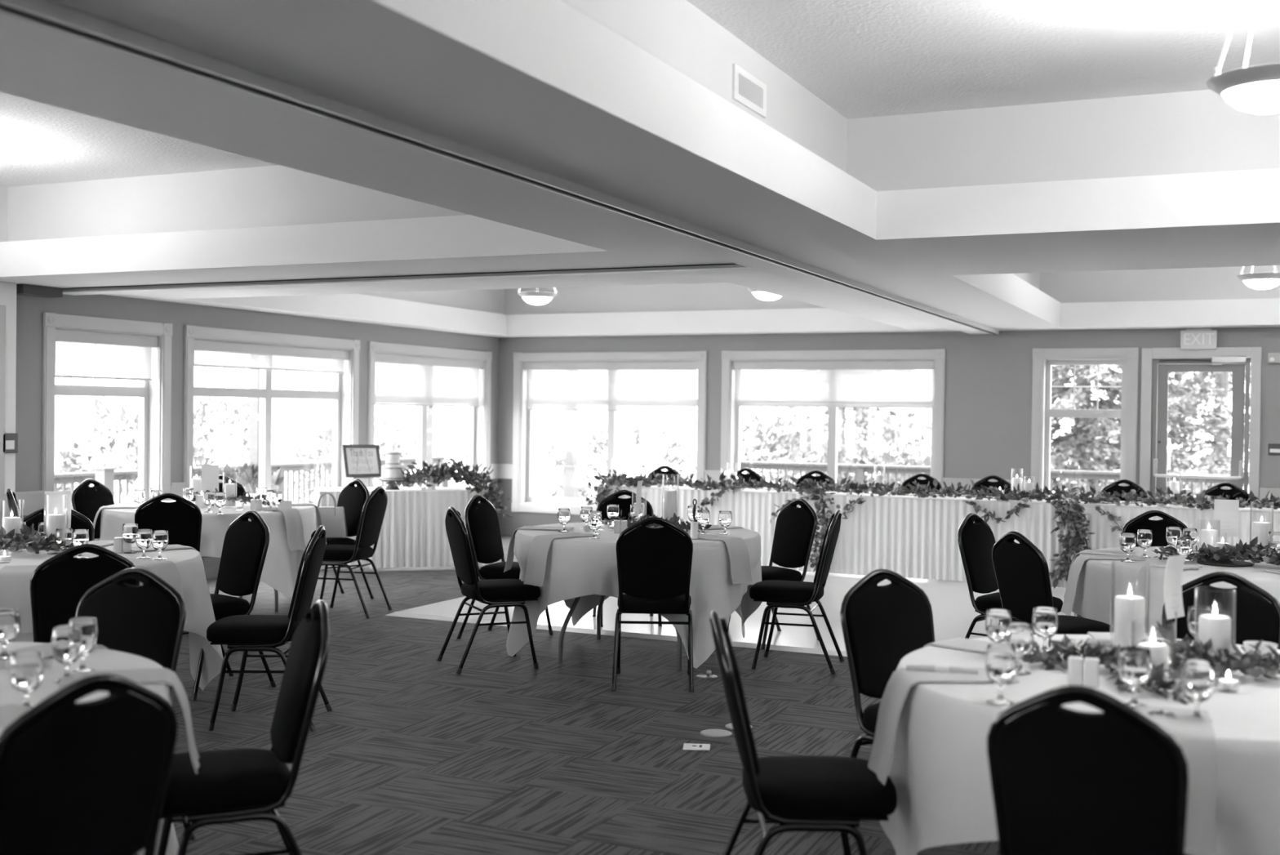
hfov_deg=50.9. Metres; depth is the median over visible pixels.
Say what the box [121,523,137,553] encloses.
water goblet
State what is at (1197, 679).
water goblet
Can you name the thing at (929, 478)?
banquet chair
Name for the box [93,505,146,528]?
napkin
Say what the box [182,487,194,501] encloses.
water goblet
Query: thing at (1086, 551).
napkin
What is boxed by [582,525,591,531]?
cup
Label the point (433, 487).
pillar candle
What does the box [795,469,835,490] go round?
banquet chair
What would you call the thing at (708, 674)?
floor outlet
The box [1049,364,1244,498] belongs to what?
spruce tree
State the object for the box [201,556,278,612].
round table
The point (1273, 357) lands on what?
emergency light
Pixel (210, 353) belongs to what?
roller shade
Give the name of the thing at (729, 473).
pillar candle
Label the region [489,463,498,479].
trim
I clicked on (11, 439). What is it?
thermostat
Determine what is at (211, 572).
baseboard
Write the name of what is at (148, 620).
banquet chair
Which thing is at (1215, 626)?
pillar candle
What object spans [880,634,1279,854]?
tablecloth
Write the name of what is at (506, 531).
baseboard
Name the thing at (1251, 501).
hurricane vase
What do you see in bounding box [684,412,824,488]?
shrub
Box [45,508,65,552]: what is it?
pillar candle
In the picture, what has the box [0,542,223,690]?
tablecloth
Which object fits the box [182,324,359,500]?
window
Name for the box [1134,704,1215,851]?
napkin
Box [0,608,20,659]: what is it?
water goblet
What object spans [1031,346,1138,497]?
window
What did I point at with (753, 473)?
banquet chair
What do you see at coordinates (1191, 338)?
exit sign
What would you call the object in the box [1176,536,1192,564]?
water goblet
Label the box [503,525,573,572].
napkin
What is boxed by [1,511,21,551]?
pillar candle
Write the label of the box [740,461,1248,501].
porch railing
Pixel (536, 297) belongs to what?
bowl light
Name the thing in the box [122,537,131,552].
shaker
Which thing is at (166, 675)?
napkin
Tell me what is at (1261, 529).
pillar candle
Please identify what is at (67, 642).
water goblet
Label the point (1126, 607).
pillar candle
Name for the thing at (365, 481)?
trim
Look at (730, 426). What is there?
window
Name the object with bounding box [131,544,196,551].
napkin
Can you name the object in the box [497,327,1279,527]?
wall
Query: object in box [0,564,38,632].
napkin
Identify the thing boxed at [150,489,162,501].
water goblet
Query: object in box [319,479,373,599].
banquet chair
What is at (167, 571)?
napkin
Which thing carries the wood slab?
on the tablecloth at (1094, 593)
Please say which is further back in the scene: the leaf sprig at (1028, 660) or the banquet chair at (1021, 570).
the banquet chair at (1021, 570)
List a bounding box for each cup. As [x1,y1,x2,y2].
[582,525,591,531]
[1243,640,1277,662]
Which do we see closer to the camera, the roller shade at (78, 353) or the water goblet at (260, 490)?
the water goblet at (260, 490)
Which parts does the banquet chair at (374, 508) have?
leg, leg, seat, leg, frame, backrest, leg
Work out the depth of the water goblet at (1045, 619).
4.22 m
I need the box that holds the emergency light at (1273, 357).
[1267,352,1279,363]
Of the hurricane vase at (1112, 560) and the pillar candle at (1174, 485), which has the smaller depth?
the hurricane vase at (1112, 560)
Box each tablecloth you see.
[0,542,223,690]
[0,641,178,854]
[99,499,316,599]
[506,521,762,668]
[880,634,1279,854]
[1071,546,1279,637]
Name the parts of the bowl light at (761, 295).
lamp shade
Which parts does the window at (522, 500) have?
casing, casing, casing, casing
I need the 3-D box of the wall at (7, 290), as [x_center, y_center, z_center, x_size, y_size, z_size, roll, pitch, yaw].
[-5.138,0.152,8.477,0.137,2.370,2.760,1,1,25]
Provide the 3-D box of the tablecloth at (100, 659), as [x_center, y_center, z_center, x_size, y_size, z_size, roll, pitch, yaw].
[-2.010,1.039,3.445,1.532,0.722,1.575,1,1,1]
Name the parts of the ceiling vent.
blade, blade, blade, blade, blade, blade, blade, blade, blade, blade, blade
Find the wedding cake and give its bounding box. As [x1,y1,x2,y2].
[381,450,404,479]
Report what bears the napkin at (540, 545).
on the tablecloth at (584, 567)
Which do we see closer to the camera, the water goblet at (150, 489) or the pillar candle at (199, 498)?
the water goblet at (150, 489)
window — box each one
[41,312,172,539]
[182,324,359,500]
[367,341,492,489]
[511,351,706,514]
[720,348,945,492]
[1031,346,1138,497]
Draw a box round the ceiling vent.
[731,63,766,118]
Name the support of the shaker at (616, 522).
on the tablecloth at (584, 567)
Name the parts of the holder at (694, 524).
handle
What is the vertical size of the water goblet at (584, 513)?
0.138 m
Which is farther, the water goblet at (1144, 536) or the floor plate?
the water goblet at (1144, 536)
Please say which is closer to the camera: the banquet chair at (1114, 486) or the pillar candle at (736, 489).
the banquet chair at (1114, 486)
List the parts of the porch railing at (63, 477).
rail, rail, post, post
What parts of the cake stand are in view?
plate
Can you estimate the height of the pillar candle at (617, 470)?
0.182 m
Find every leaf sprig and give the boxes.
[1021,653,1033,662]
[1147,708,1176,718]
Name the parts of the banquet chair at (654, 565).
leg, leg, seat, backrest, frame, leg, leg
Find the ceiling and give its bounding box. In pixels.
[0,0,1279,337]
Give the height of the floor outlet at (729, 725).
0.006 m
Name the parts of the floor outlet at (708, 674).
knob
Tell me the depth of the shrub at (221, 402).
19.97 m
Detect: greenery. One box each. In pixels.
[0,523,73,553]
[191,487,275,506]
[386,457,513,517]
[601,509,711,532]
[1001,621,1279,704]
[1151,536,1279,564]
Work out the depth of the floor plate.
6.00 m
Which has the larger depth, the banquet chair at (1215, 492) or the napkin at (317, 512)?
the banquet chair at (1215, 492)
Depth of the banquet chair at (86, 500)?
10.24 m
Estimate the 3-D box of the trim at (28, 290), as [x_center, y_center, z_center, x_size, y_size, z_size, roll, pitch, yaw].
[-4.452,-1.006,9.911,0.156,0.069,0.350,1,1,25]
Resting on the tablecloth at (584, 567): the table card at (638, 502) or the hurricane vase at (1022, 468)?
the table card at (638, 502)
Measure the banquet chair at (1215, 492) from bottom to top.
0.941 m
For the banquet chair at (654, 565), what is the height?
0.941 m
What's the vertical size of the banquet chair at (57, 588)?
0.941 m
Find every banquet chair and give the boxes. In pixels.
[0,673,177,854]
[6,488,22,519]
[21,506,94,541]
[29,543,139,643]
[71,478,114,540]
[75,567,194,839]
[134,493,204,564]
[157,600,329,854]
[182,510,276,700]
[202,475,246,499]
[206,525,332,731]
[310,485,391,618]
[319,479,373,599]
[436,506,540,674]
[456,493,553,639]
[592,489,662,626]
[611,516,693,691]
[646,465,681,484]
[709,609,897,854]
[727,497,818,649]
[736,467,763,487]
[749,509,844,674]
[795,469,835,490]
[840,568,934,854]
[900,472,942,493]
[957,512,1062,638]
[970,475,1012,496]
[986,684,1188,854]
[991,530,1114,634]
[1099,479,1147,501]
[1121,510,1187,546]
[1161,571,1279,649]
[1203,482,1249,502]
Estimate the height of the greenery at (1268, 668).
0.146 m
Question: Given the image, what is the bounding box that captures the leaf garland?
[585,468,1279,588]
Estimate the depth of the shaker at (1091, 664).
3.69 m
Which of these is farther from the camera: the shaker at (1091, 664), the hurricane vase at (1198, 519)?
the hurricane vase at (1198, 519)
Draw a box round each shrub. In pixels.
[57,466,71,491]
[116,396,282,502]
[275,411,416,497]
[294,405,435,503]
[444,429,586,497]
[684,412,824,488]
[766,406,927,484]
[804,413,925,490]
[866,448,930,492]
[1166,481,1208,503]
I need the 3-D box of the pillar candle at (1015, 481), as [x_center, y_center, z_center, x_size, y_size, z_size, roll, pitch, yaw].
[3.343,0.525,11.932,0.080,0.222,0.080,1,1,32]
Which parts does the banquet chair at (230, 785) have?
leg, leg, seat, leg, leg, backrest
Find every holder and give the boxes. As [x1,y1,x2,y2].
[0,551,12,563]
[44,490,71,530]
[235,502,244,510]
[419,484,426,490]
[598,522,605,529]
[608,521,613,530]
[690,498,697,539]
[1216,670,1240,692]
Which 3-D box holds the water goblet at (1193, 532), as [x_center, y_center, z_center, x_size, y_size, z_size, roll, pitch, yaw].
[3.019,0.625,7.387,0.078,0.138,0.078,0,1,-45]
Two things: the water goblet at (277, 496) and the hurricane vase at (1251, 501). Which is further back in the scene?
the water goblet at (277, 496)
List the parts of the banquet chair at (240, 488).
frame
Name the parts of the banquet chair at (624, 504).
leg, leg, backrest, frame, leg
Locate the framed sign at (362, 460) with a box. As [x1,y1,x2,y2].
[342,444,381,488]
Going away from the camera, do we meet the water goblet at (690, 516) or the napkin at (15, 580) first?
the napkin at (15, 580)
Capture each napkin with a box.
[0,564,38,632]
[0,642,107,658]
[0,703,31,731]
[57,667,199,773]
[88,539,113,546]
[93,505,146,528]
[125,557,187,623]
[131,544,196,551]
[262,506,306,551]
[277,500,292,507]
[292,502,323,527]
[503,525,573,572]
[523,532,593,586]
[697,534,752,583]
[701,524,743,528]
[867,666,1019,785]
[923,636,995,653]
[1060,554,1146,615]
[1063,549,1135,597]
[1086,631,1151,646]
[1134,564,1202,629]
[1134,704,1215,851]
[1166,544,1199,550]
[1262,568,1279,573]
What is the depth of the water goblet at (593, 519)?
7.83 m
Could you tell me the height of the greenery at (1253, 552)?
0.166 m
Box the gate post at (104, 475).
[93,466,115,499]
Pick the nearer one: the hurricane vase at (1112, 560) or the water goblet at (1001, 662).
the water goblet at (1001, 662)
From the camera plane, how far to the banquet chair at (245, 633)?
6.27 m
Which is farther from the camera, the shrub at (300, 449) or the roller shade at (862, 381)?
the shrub at (300, 449)
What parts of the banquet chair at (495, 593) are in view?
leg, backrest, leg, frame, seat, leg, leg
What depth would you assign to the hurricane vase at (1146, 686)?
3.72 m
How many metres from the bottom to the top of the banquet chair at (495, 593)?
0.941 m
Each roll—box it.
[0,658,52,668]
[906,664,977,673]
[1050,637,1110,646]
[1155,563,1199,568]
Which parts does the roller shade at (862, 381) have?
pull chain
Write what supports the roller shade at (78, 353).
attached to the window at (154, 395)
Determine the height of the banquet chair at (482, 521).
0.941 m
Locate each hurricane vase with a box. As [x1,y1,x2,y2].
[0,499,23,552]
[43,493,67,554]
[222,471,236,507]
[662,474,679,515]
[1010,468,1022,500]
[1110,560,1149,647]
[1130,618,1175,688]
[1168,471,1181,506]
[1194,586,1235,676]
[1197,519,1220,542]
[1249,501,1273,556]
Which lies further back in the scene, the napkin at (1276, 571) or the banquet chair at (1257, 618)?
the napkin at (1276, 571)
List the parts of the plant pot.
pot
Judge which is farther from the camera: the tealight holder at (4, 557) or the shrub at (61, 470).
the shrub at (61, 470)
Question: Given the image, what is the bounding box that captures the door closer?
[1159,355,1246,364]
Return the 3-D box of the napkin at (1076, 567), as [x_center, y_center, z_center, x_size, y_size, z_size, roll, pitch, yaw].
[2.443,0.834,7.099,0.394,0.309,0.168,1,1,5]
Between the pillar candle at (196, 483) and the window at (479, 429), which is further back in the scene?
the window at (479, 429)
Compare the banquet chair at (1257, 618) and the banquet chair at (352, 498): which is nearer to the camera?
the banquet chair at (1257, 618)
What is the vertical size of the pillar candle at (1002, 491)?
0.122 m
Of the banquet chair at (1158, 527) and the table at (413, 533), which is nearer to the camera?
the banquet chair at (1158, 527)
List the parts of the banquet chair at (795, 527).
leg, leg, seat, backrest, frame, leg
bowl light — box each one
[517,287,557,304]
[746,287,781,300]
[1206,0,1279,114]
[1236,265,1279,289]
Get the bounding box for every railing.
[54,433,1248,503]
[54,456,444,509]
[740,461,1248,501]
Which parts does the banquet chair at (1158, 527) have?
frame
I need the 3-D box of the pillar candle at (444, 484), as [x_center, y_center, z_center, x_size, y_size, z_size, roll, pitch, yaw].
[-1.898,0.489,13.068,0.076,0.182,0.076,1,1,4]
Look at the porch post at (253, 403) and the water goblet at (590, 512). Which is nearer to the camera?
the water goblet at (590, 512)
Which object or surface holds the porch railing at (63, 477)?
on the porch deck
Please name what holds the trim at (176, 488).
attached to the wall at (30, 310)
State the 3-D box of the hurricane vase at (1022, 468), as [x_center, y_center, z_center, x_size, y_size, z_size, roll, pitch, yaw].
[3.343,0.504,11.931,0.100,0.282,0.100,1,1,25]
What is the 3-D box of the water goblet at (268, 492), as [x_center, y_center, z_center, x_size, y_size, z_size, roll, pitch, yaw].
[-2.676,0.524,9.749,0.079,0.143,0.079,1,1,40]
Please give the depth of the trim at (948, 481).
13.85 m
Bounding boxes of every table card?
[201,464,218,505]
[635,480,643,514]
[1164,554,1186,641]
[1213,498,1239,542]
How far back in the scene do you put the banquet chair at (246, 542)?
7.22 m
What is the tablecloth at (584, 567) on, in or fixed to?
on the round table at (602, 597)
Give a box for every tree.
[54,395,216,504]
[577,411,694,498]
[740,406,931,489]
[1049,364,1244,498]
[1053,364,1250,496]
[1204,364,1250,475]
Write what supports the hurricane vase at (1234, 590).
on the tablecloth at (939, 771)
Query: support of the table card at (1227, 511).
on the tablecloth at (1094, 593)
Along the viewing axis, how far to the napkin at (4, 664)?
3.77 m
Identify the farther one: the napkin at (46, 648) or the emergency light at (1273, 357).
the emergency light at (1273, 357)
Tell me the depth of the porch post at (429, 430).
17.85 m
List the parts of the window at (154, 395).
casing, transom rail, casing, sash frame, casing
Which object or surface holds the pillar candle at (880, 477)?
in the hurricane vase
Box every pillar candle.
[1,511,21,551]
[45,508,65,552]
[191,475,201,495]
[195,491,208,507]
[223,479,235,506]
[426,477,435,489]
[440,479,448,487]
[612,466,619,475]
[633,502,644,515]
[663,485,676,519]
[727,469,736,488]
[733,477,741,490]
[874,471,884,494]
[995,487,1004,500]
[1012,475,1021,496]
[1024,479,1033,497]
[1113,586,1145,647]
[1136,632,1168,684]
[1156,494,1167,506]
[1168,478,1179,505]
[1182,486,1191,505]
[1198,604,1231,664]
[1200,524,1217,547]
[1214,537,1230,559]
[1251,516,1271,550]
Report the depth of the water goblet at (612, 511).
8.63 m
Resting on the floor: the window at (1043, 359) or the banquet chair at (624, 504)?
the banquet chair at (624, 504)
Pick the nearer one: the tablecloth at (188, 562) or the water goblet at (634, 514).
the tablecloth at (188, 562)
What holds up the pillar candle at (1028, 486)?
in the hurricane vase
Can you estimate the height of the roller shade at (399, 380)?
1.035 m
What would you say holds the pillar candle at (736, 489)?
on the head table at (908, 536)
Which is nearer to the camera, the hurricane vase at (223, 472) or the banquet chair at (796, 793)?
the banquet chair at (796, 793)
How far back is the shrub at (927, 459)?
19.03 m
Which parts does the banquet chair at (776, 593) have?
leg, leg, seat, frame, leg, backrest, leg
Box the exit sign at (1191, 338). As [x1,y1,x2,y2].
[1180,328,1217,349]
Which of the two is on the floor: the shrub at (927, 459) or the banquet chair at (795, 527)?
the banquet chair at (795, 527)
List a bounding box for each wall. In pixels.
[0,281,16,526]
[15,293,498,567]
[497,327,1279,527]
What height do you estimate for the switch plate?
0.110 m
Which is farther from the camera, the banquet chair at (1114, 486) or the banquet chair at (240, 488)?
the banquet chair at (1114, 486)
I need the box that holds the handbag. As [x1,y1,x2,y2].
[315,492,347,537]
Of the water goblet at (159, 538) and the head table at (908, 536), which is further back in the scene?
the head table at (908, 536)
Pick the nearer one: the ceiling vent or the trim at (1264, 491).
the ceiling vent
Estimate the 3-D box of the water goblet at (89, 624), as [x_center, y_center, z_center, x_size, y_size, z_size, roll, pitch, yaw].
[-1.551,0.606,3.745,0.077,0.148,0.077,0,1,-31]
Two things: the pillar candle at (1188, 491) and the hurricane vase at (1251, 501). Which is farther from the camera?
the pillar candle at (1188, 491)
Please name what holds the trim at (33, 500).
attached to the wall at (30, 310)
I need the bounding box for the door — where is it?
[1139,346,1262,501]
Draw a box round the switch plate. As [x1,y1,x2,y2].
[1267,443,1279,455]
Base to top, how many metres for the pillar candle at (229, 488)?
0.197 m
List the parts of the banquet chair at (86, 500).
frame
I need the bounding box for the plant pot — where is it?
[218,461,284,497]
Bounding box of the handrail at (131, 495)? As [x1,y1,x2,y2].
[124,478,137,502]
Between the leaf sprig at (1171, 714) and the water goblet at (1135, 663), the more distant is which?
the water goblet at (1135, 663)
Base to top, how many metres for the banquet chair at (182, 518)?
0.941 m
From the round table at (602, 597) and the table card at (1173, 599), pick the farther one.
the round table at (602, 597)
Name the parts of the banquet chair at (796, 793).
backrest, leg, leg, seat, leg, leg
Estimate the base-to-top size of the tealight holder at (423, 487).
0.058 m
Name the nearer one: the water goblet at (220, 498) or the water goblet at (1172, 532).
the water goblet at (1172, 532)
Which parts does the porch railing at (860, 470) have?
post, rail, rail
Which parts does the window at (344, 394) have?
casing, transom rail, casing, sash frame, casing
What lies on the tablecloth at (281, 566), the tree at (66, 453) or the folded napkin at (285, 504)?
the folded napkin at (285, 504)
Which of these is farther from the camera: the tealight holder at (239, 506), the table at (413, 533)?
the table at (413, 533)
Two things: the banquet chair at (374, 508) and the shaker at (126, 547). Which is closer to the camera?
the shaker at (126, 547)
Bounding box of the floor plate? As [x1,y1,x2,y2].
[682,742,710,750]
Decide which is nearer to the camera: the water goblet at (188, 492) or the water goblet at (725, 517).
the water goblet at (725, 517)
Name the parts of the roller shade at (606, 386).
pull chain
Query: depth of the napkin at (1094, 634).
4.50 m
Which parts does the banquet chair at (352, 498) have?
leg, leg, seat, backrest, frame, leg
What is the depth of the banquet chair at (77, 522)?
7.60 m
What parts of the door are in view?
casing, arm, handle, casing, arm, casing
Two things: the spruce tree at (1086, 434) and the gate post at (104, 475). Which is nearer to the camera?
the gate post at (104, 475)
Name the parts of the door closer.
arm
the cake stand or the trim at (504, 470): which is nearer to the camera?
the cake stand
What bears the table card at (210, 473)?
on the tablecloth at (281, 566)
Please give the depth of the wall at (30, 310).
11.34 m
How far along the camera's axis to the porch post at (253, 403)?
14.78 m
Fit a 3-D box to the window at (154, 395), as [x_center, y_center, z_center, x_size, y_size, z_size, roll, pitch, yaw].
[-4.282,0.085,10.703,0.226,1.901,1.302,1,1,25]
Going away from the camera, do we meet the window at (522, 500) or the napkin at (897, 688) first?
the napkin at (897, 688)
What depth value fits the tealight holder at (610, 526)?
8.36 m
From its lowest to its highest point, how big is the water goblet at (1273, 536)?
0.146 m
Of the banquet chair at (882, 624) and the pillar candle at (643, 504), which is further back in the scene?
the pillar candle at (643, 504)
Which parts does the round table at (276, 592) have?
leg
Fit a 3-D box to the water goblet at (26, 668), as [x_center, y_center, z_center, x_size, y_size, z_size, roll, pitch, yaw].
[-1.490,0.617,3.266,0.078,0.138,0.078,1,1,38]
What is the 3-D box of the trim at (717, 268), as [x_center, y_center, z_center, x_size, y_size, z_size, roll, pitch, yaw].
[-1.854,-0.982,9.056,5.595,0.033,0.248,1,1,25]
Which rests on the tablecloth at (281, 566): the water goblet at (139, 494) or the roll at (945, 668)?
the water goblet at (139, 494)
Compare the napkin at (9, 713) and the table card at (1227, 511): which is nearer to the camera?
the napkin at (9, 713)
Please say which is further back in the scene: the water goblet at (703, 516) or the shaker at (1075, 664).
the water goblet at (703, 516)
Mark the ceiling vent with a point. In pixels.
(748, 91)
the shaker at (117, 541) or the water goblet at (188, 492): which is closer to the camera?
the shaker at (117, 541)
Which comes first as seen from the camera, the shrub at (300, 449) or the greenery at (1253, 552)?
the greenery at (1253, 552)
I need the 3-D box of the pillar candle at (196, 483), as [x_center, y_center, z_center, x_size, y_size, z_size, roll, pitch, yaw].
[-3.426,0.467,10.391,0.080,0.207,0.080,1,1,-6]
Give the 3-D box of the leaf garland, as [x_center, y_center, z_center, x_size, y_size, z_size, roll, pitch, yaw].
[3.217,0.892,11.705,8.211,0.942,0.588,1,1,25]
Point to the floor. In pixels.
(413, 754)
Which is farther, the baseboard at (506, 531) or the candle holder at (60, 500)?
the baseboard at (506, 531)
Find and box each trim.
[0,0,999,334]
[0,305,5,494]
[0,493,17,519]
[15,490,44,515]
[16,284,62,297]
[62,263,760,295]
[170,481,186,500]
[359,478,368,487]
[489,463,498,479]
[497,463,512,478]
[704,470,720,483]
[942,477,1031,495]
[1259,487,1279,506]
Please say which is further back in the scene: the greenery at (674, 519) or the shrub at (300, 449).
the shrub at (300, 449)
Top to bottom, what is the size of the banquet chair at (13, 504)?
0.941 m
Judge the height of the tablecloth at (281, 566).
0.710 m
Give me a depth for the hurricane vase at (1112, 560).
4.30 m
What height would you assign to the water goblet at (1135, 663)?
0.147 m
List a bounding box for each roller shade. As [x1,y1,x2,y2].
[55,328,157,380]
[194,338,349,373]
[374,352,483,406]
[523,360,697,448]
[733,360,934,453]
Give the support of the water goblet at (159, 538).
on the tablecloth at (188, 562)
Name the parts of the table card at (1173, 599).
stem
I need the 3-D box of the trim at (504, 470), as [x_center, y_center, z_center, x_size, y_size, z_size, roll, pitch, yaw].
[-1.613,0.524,16.106,0.194,0.175,0.036,1,1,25]
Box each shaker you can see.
[113,537,122,553]
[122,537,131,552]
[250,498,256,510]
[256,498,262,510]
[613,520,620,533]
[620,520,626,532]
[1067,655,1083,684]
[1084,657,1099,687]
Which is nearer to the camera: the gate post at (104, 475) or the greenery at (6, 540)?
the greenery at (6, 540)
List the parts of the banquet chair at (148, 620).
backrest, frame, leg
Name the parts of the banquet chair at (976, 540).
leg, backrest, frame, seat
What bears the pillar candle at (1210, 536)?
in the hurricane vase at (1198, 519)
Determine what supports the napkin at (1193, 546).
on the tablecloth at (1094, 593)
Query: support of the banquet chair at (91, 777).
on the floor
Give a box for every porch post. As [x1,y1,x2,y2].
[243,368,259,466]
[415,405,435,484]
[562,410,578,497]
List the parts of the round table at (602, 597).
leg, leg, leg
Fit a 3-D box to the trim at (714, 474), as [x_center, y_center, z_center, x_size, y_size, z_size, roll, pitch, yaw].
[0.810,0.567,15.002,0.184,0.175,0.036,1,1,25]
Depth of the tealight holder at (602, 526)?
8.44 m
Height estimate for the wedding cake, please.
0.271 m
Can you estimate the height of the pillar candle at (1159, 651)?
0.137 m
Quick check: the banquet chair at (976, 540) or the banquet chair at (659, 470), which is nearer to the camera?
the banquet chair at (976, 540)
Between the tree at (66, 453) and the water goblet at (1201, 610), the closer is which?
the water goblet at (1201, 610)
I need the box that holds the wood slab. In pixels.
[1196,559,1253,567]
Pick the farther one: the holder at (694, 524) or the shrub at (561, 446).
the shrub at (561, 446)
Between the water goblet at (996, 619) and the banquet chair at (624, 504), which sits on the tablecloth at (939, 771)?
the water goblet at (996, 619)
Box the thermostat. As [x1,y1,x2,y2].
[3,432,17,453]
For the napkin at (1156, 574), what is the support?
on the tablecloth at (1094, 593)
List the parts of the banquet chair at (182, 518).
backrest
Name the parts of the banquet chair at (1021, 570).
backrest, frame, seat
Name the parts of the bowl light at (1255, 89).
rod, rod, lamp shade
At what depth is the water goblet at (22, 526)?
6.81 m
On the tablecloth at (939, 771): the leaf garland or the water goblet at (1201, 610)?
the water goblet at (1201, 610)
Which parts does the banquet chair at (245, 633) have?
leg, leg, seat, frame, leg, backrest, leg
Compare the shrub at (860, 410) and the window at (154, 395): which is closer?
the window at (154, 395)
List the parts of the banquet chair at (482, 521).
leg, frame, backrest, leg, seat, leg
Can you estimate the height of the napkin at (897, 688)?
0.294 m
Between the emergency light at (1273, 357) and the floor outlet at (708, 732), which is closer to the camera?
the floor outlet at (708, 732)
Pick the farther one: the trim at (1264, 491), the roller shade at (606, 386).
the roller shade at (606, 386)
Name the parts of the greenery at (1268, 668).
stem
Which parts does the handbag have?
handle, handle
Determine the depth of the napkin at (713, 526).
8.63 m
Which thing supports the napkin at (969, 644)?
on the tablecloth at (939, 771)
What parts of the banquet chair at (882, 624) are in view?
leg, seat, frame, backrest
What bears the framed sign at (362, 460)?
on the table at (413, 533)
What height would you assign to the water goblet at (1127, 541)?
0.145 m
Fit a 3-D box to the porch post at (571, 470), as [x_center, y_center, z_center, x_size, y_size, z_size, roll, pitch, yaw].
[-0.977,-0.079,18.580,0.245,2.800,0.170,1,1,25]
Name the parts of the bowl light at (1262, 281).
lamp shade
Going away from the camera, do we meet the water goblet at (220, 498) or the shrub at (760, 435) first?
the water goblet at (220, 498)
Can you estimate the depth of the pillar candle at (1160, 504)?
11.29 m
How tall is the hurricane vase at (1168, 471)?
0.292 m
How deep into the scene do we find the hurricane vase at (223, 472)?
9.95 m
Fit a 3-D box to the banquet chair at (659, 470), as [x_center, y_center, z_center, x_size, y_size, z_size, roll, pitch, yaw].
[0.157,0.873,14.041,0.445,0.941,0.538,1,1,26]
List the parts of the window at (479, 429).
casing, casing, sash frame, casing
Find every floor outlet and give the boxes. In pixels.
[696,669,717,678]
[700,728,732,737]
[724,722,752,728]
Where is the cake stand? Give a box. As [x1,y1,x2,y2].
[379,479,404,489]
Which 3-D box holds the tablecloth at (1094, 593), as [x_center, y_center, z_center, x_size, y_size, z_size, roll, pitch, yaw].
[3.073,1.060,7.047,1.551,0.722,1.542,1,1,3]
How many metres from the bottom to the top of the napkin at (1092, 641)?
0.027 m
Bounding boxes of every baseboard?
[204,565,219,578]
[499,526,519,535]
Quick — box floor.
[134,534,1074,854]
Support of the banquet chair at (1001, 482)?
on the floor
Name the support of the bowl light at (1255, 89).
hanging from the ceiling
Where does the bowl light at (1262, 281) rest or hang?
hanging from the ceiling
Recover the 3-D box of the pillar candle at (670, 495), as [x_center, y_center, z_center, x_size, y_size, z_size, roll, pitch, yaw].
[0.198,0.506,8.771,0.084,0.257,0.084,1,1,10]
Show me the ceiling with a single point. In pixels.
(999, 165)
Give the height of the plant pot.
1.006 m
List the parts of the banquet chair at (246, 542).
leg, leg, seat, backrest, frame, leg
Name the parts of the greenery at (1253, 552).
stem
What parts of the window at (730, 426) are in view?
casing, casing, sash frame, transom rail, casing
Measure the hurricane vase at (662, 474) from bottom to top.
0.336 m
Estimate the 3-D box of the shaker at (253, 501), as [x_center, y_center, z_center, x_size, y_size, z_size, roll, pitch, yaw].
[-2.782,0.556,9.677,0.040,0.078,0.040,1,1,-15]
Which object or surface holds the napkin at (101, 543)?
on the tablecloth at (188, 562)
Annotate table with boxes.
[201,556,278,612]
[314,486,488,569]
[558,595,682,669]
[595,484,1279,587]
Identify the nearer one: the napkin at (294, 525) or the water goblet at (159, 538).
the water goblet at (159, 538)
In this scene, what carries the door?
in the wall at (988, 377)
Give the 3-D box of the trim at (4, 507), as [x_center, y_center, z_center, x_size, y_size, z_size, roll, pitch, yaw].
[-5.072,0.571,8.447,0.022,0.175,2.755,1,1,25]
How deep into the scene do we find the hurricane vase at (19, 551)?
6.73 m
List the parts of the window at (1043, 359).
casing, transom rail, casing, casing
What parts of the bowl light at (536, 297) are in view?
lamp shade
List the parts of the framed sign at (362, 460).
easel leg, panel, easel leg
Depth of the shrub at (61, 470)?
15.52 m
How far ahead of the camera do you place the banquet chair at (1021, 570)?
6.62 m
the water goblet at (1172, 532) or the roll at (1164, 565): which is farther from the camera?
the water goblet at (1172, 532)
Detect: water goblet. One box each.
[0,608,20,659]
[8,650,44,706]
[20,521,26,551]
[37,521,45,550]
[51,624,83,683]
[54,528,71,549]
[68,616,97,671]
[71,528,88,558]
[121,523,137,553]
[133,488,145,509]
[135,528,151,559]
[149,488,160,498]
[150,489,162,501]
[151,529,168,559]
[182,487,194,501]
[203,491,214,512]
[213,492,226,514]
[255,486,266,506]
[265,489,275,508]
[271,491,282,511]
[557,508,570,532]
[579,506,592,528]
[587,513,600,538]
[588,511,601,534]
[606,504,619,526]
[630,504,643,522]
[687,505,699,528]
[696,509,710,534]
[718,510,732,534]
[984,643,1017,705]
[985,608,1011,643]
[1004,622,1034,675]
[1031,606,1057,652]
[1118,646,1151,708]
[1119,532,1136,561]
[1137,528,1152,557]
[1165,526,1182,547]
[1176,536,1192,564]
[1179,658,1215,720]
[1182,528,1197,553]
[1186,604,1213,639]
[1267,531,1279,551]

